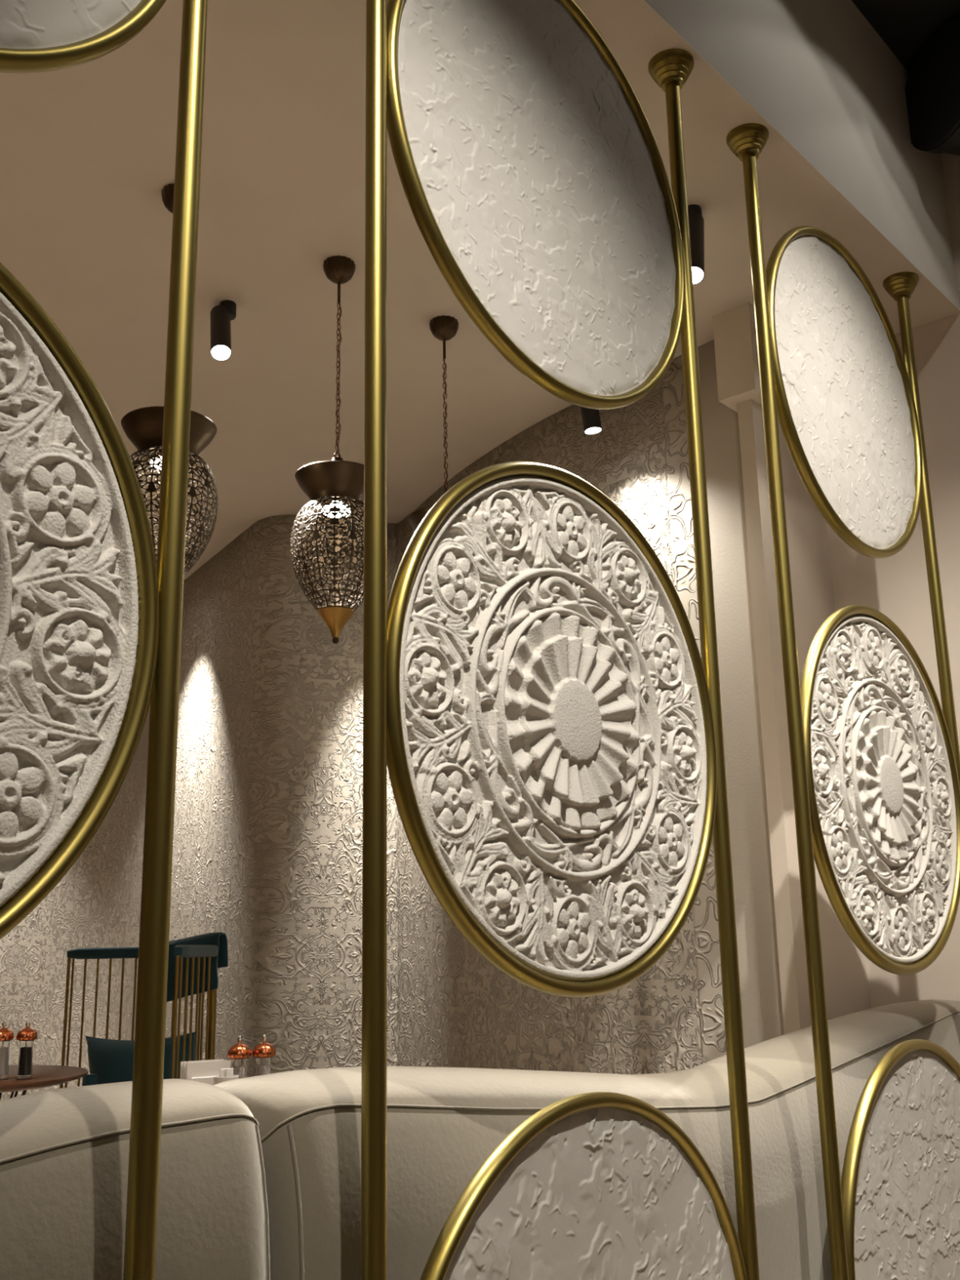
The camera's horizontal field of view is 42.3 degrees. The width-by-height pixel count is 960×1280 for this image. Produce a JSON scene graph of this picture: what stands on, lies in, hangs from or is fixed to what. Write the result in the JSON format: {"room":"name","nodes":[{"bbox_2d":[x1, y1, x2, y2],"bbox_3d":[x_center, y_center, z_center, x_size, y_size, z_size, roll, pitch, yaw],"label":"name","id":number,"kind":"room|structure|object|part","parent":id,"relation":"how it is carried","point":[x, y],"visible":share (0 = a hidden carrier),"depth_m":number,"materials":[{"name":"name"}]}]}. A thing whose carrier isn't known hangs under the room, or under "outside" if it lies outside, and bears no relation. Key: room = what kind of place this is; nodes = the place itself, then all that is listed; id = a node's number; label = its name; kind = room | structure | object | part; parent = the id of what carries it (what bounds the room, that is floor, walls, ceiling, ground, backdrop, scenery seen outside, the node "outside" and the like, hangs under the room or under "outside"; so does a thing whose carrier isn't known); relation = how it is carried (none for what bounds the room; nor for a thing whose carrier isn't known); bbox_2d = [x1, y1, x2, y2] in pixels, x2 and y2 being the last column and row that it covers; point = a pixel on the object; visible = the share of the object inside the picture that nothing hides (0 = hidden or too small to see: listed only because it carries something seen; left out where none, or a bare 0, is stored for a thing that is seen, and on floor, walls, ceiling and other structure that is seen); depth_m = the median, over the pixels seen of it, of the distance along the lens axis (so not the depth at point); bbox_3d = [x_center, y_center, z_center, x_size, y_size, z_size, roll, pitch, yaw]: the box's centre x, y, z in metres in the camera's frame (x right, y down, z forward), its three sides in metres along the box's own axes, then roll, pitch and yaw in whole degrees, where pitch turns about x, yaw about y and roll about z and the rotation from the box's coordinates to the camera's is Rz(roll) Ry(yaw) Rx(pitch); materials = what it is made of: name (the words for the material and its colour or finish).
{"room":"restaurant","nodes":[
{"label":"restaurant","id":0,"kind":"room"},
{"bbox_2d":[0,339,783,1100],"bbox_3d":[-2.008,1.040,5.250,6.454,2.862,2.684,-4,-14,13],"label":"wall","id":1,"kind":"structure","parent":0,"point":[267,854],"depth_m":4.69,"materials":[{"name":"beige paint"}]},
{"bbox_2d":[0,0,959,580],"bbox_3d":[-3.273,-0.968,3.266,6.656,0.120,9.200,-13,-18,39],"label":"ceiling","id":2,"kind":"structure","parent":0,"point":[87,150],"depth_m":3.09,"materials":[{"name":"white paint"}]},
{"bbox_2d":[120,182,217,576],"bbox_3d":[-0.693,-0.554,2.780,0.232,1.015,0.232,-7,-15,23],"label":"pendant lantern","id":3,"kind":"object","parent":2,"relation":"hanging from","point":[144,426],"visible":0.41,"depth_m":2.69,"materials":[{"name":"brown"}]},
{"bbox_3d":[-0.690,-0.398,2.741,0.074,0.038,0.074,-7,-15,23],"label":"bulb","id":4,"kind":"part","parent":3,"relation":"part of","materials":[{"name":"beige glass"}]},
{"bbox_3d":[-0.688,-0.273,2.709,0.223,0.276,0.223,-7,-15,23],"label":"lamp shade","id":5,"kind":"part","parent":3,"relation":"part of","materials":[{"name":"brown metal"}]},
{"bbox_2d":[210,299,236,361],"bbox_3d":[-0.690,-0.835,3.338,0.070,0.199,0.124,3,-15,-16],"label":"spotlight","id":6,"kind":"object","parent":2,"relation":"attached to","point":[221,315],"visible":1,"depth_m":3.31,"materials":[{"name":"black metal"}]},
{"bbox_2d":[290,255,364,644],"bbox_3d":[-0.356,-0.483,3.091,0.223,1.015,0.223,0,-14,-6],"label":"pendant lantern","id":7,"kind":"object","parent":2,"relation":"hanging from","point":[335,487],"visible":0.84,"depth_m":2.98,"materials":[{"name":"brown metal"}]},
{"bbox_3d":[-0.350,-0.202,3.021,0.223,0.276,0.223,-13,-18,39],"label":"lamp shade","id":8,"kind":"part","parent":7,"relation":"part of","materials":[{"name":"brown metal"}]},
{"bbox_3d":[-0.353,-0.326,3.052,0.074,0.038,0.074,-13,-18,39],"label":"bulb","id":9,"kind":"part","parent":7,"relation":"part of","materials":[{"name":"beige glass"}]},
{"bbox_3d":[-0.359,-0.662,3.136,0.011,0.427,0.011,0,-14,-4],"label":"chain","id":10,"kind":"part","parent":7,"relation":"part of","materials":[{"name":"orange metal"}]},
{"bbox_3d":[-0.363,-0.897,3.194,0.008,0.062,0.008,-13,-18,39],"label":"stem","id":11,"kind":"part","parent":7,"relation":"part of","materials":[{"name":"brown metal"}]},
{"bbox_3d":[-0.357,-0.669,3.140,0.011,0.411,0.011,-13,-18,39],"label":"cord","id":12,"kind":"part","parent":7,"relation":"part of","materials":[{"name":"orange metal"}]},
{"bbox_2d":[408,315,458,531],"bbox_3d":[-0.093,-0.411,3.401,0.223,1.015,0.223,11,-19,-40],"label":"pendant lantern","id":13,"kind":"object","parent":2,"relation":"hanging from","point":[443,328],"visible":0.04,"depth_m":3.48,"materials":[{"name":"brown metal"}]},
{"bbox_3d":[-0.101,-0.824,3.504,0.008,0.062,0.008,-1,-14,1],"label":"stem","id":14,"kind":"part","parent":13,"relation":"part of","materials":[{"name":"brown metal"}]},
{"bbox_3d":[-0.096,-0.597,3.450,0.011,0.411,0.011,-1,-14,1],"label":"cord","id":15,"kind":"part","parent":13,"relation":"part of","materials":[{"name":"black metal"}]},
{"bbox_3d":[-0.096,-0.590,3.446,0.011,0.427,0.011,12,-19,-43],"label":"chain","id":16,"kind":"part","parent":13,"relation":"part of","materials":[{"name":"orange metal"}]},
{"bbox_2d":[580,406,601,435],"bbox_3d":[0.325,-0.735,3.760,0.078,0.227,0.066,-13,-18,39],"label":"spotlight","id":17,"kind":"object","parent":2,"relation":"attached to","point":[591,420],"visible":0.28,"depth_m":3.72,"materials":[{"name":"black metal"}]},
{"bbox_2d":[688,204,704,284],"bbox_3d":[0.504,-0.941,2.942,0.054,0.230,0.124,-6,-15,18],"label":"spotlight","id":18,"kind":"object","parent":2,"relation":"attached to","point":[696,223],"visible":0.63,"depth_m":2.92,"materials":[{"name":"black metal"}]},
{"bbox_2d":[737,399,871,1034],"bbox_3d":[0.933,0.640,3.334,0.045,2.600,0.525,-13,-18,39],"label":"wall pier","id":19,"kind":"object","parent":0,"point":[846,985],"visible":0.44,"depth_m":3.29,"materials":[{"name":"beige paint"}]},
{"bbox_2d":[826,152,959,1008],"bbox_3d":[3.504,-0.245,1.556,6.410,3.800,0.160,-13,-18,39],"label":"wall","id":20,"kind":"structure","parent":0,"point":[896,585],"depth_m":3.48,"materials":[{"name":"beige paint"}]},
{"bbox_2d":[712,302,761,413],"bbox_3d":[0.894,-0.753,3.659,0.115,0.262,0.575,-13,-18,39],"label":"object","id":21,"kind":"structure","parent":20,"relation":"attached to","point":[736,357],"depth_m":3.44,"materials":[{"name":"beige paint"}]},
{"bbox_2d":[643,0,959,311],"bbox_3d":[-1.210,-1.660,0.656,0.002,0.120,7.840,-13,-18,39],"label":"trim","id":22,"kind":"structure","parent":20,"relation":"attached to","point":[685,18],"depth_m":2.82,"materials":[{"name":"grey paint"}]},
{"bbox_2d":[692,0,955,272],"bbox_3d":[-1.276,-1.975,0.788,0.156,0.558,7.840,-13,-18,39],"label":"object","id":23,"kind":"structure","parent":20,"relation":"attached to","point":[824,56],"depth_m":3.14,"materials":[{"name":"grey paint"}]},
{"bbox_2d":[851,0,959,72],"bbox_3d":[1.404,-2.712,-0.512,6.100,0.140,9.200,-13,-18,39],"label":"ceiling","id":24,"kind":"structure","parent":0,"point":[905,26],"depth_m":3.34,"materials":[{"name":"black paint"}]},
{"bbox_2d":[905,18,959,155],"bbox_3d":[1.667,-1.472,3.478,0.900,0.331,0.331,3,-15,-17],"label":"ventilation duct","id":25,"kind":"object","parent":24,"relation":"attached to","point":[932,87],"visible":0.9,"depth_m":3.35,"materials":[{"name":"black"}]},
{"bbox_3d":[1.512,0.946,-1.460,6.000,0.100,9.200,-13,-18,39],"label":"floor","id":26,"kind":"structure","parent":0,"visible":0},
{"bbox_2d":[0,0,207,1279],"bbox_3d":[-0.607,0.015,1.006,0.092,2.982,0.922,-13,-18,39],"label":"divider","id":27,"kind":"object","parent":26,"relation":"on","point":[91,624],"visible":1,"depth_m":1.26,"materials":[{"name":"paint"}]},
{"bbox_2d":[360,0,759,1279],"bbox_3d":[0.142,0.210,1.844,0.092,2.982,0.922,-13,-18,39],"label":"divider","id":28,"kind":"object","parent":26,"relation":"on","point":[542,706],"visible":1,"depth_m":1.86,"materials":[{"name":"gold metal"}]},
{"bbox_2d":[726,123,959,1279],"bbox_3d":[0.891,0.405,2.681,0.092,2.982,0.922,-13,-18,39],"label":"divider","id":29,"kind":"object","parent":26,"relation":"on","point":[874,752],"visible":1,"depth_m":2.66,"materials":[{"name":"paint"}]},
{"bbox_3d":[-3.237,1.977,2.549,6.600,0.220,9.200,-13,-18,39],"label":"floor","id":30,"kind":"structure","parent":0,"visible":0},
{"bbox_2d":[0,1065,88,1099],"bbox_3d":[-1.544,1.691,3.616,0.720,0.793,0.720,-13,-18,39],"label":"round table","id":31,"kind":"object","parent":30,"relation":"on","point":[43,1076],"visible":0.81,"depth_m":3.64,"materials":[{"name":"brown wood"}]},
{"bbox_2d":[0,1021,13,1079],"bbox_3d":[-1.387,1.191,3.599,0.060,0.162,0.060,-13,-18,39],"label":"mill","id":32,"kind":"object","parent":31,"relation":"on","point":[6,1035],"visible":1,"depth_m":3.58,"materials":[{"name":"clear glass"}]},
{"bbox_2d":[15,1020,37,1079],"bbox_3d":[-1.318,1.190,3.599,0.060,0.162,0.060,-13,-18,39],"label":"mill","id":33,"kind":"object","parent":31,"relation":"on","point":[26,1037],"visible":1,"depth_m":3.58,"materials":[{"name":"glass"}]},
{"bbox_2d":[0,1078,270,1279],"bbox_3d":[-0.933,0.953,1.114,0.808,0.987,1.271,-13,-18,39],"label":"sofa","id":34,"kind":"object","parent":30,"relation":"on","point":[64,1152],"visible":0.94,"depth_m":1.30,"materials":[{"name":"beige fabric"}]},
{"bbox_2d":[59,944,217,1088],"bbox_3d":[-1.234,1.628,4.158,0.776,1.163,0.484,-6,-15,18],"label":"armchair","id":35,"kind":"object","parent":30,"relation":"on","point":[181,951],"visible":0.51,"depth_m":4.35,"materials":[{"name":"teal metal"}]},
{"bbox_3d":[-1.518,1.730,4.474,0.012,1.130,0.012,-13,-18,39],"label":"post","id":36,"kind":"part","parent":35,"relation":"part of","materials":[{"name":"gold metal"}]},
{"bbox_3d":[-1.238,1.139,4.515,0.619,0.040,0.044,-6,-15,19],"label":"rail","id":37,"kind":"part","parent":35,"relation":"part of","materials":[{"name":"teal fabric"}]},
{"bbox_2d":[85,1031,195,1084],"bbox_3d":[-1.124,1.543,4.171,0.442,0.437,0.196,-6,-15,20],"label":"cushion","id":38,"kind":"object","parent":35,"relation":"on","point":[111,1060],"visible":0.19,"depth_m":4.13,"materials":[{"name":"teal fabric"}]},
{"bbox_3d":[-0.956,1.556,3.824,0.011,1.130,0.011,-13,-18,39],"label":"post","id":39,"kind":"part","parent":35,"relation":"part of","materials":[{"name":"gold metal"}]},
{"bbox_3d":[-0.956,1.052,4.190,0.044,0.040,0.465,-2,-14,2],"label":"rail","id":40,"kind":"part","parent":35,"relation":"part of","materials":[{"name":"teal fabric"}]},
{"bbox_2d":[166,932,228,1002],"bbox_3d":[-1.042,1.180,4.439,0.271,0.253,0.083,-6,-15,19],"label":"throw blanket","id":41,"kind":"object","parent":35,"relation":"on","point":[220,940],"visible":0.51,"depth_m":4.41,"materials":[{"name":"teal fabric"}]},
{"bbox_3d":[-0.935,1.669,4.275,0.026,1.130,0.026,-13,-18,39],"label":"post","id":42,"kind":"part","parent":35,"relation":"part of","materials":[{"name":"gold metal"}]},
{"bbox_2d":[213,999,959,1279],"bbox_3d":[0.246,1.262,2.431,0.808,0.982,2.297,-13,-18,39],"label":"sofa","id":43,"kind":"object","parent":30,"relation":"on","point":[443,1123],"visible":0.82,"depth_m":1.75,"materials":[{"name":"beige leather"}]},
{"bbox_3d":[-0.623,1.555,3.060,0.600,0.793,0.600,-13,-18,39],"label":"round table","id":44,"kind":"object","parent":30,"relation":"on","visible":0},
{"bbox_2d":[179,1058,231,1084],"bbox_3d":[-0.676,1.089,3.045,0.110,0.104,0.066,7,-16,-30],"label":"napkin holder","id":45,"kind":"object","parent":44,"relation":"on","point":[202,1071],"visible":0.32,"depth_m":3.03,"materials":[{"name":"white ceramic"}]},
{"bbox_3d":[-0.660,1.099,3.016,0.090,0.070,0.006,7,-16,-30],"label":"plate","id":46,"kind":"part","parent":45,"relation":"part of","materials":[{"name":"white ceramic"}]},
{"bbox_2d":[213,1067,239,1084],"bbox_3d":[-0.608,1.074,2.964,0.060,0.092,0.060,-13,-18,39],"label":"sugar bowl","id":47,"kind":"object","parent":44,"relation":"on","point":[225,1074],"visible":0.26,"depth_m":2.96,"materials":[{"name":"white ceramic"}]},
{"bbox_2d":[226,1035,251,1078],"bbox_3d":[-0.599,1.066,3.078,0.060,0.162,0.060,-13,-18,39],"label":"mill","id":48,"kind":"object","parent":44,"relation":"on","point":[238,1054],"visible":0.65,"depth_m":3.07,"materials":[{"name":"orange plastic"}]},
{"bbox_2d":[252,1034,275,1075],"bbox_3d":[-0.542,1.071,3.102,0.060,0.162,0.060,-13,-18,39],"label":"mill","id":49,"kind":"object","parent":44,"relation":"on","point":[264,1051],"visible":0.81,"depth_m":3.09,"materials":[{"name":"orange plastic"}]}
]}

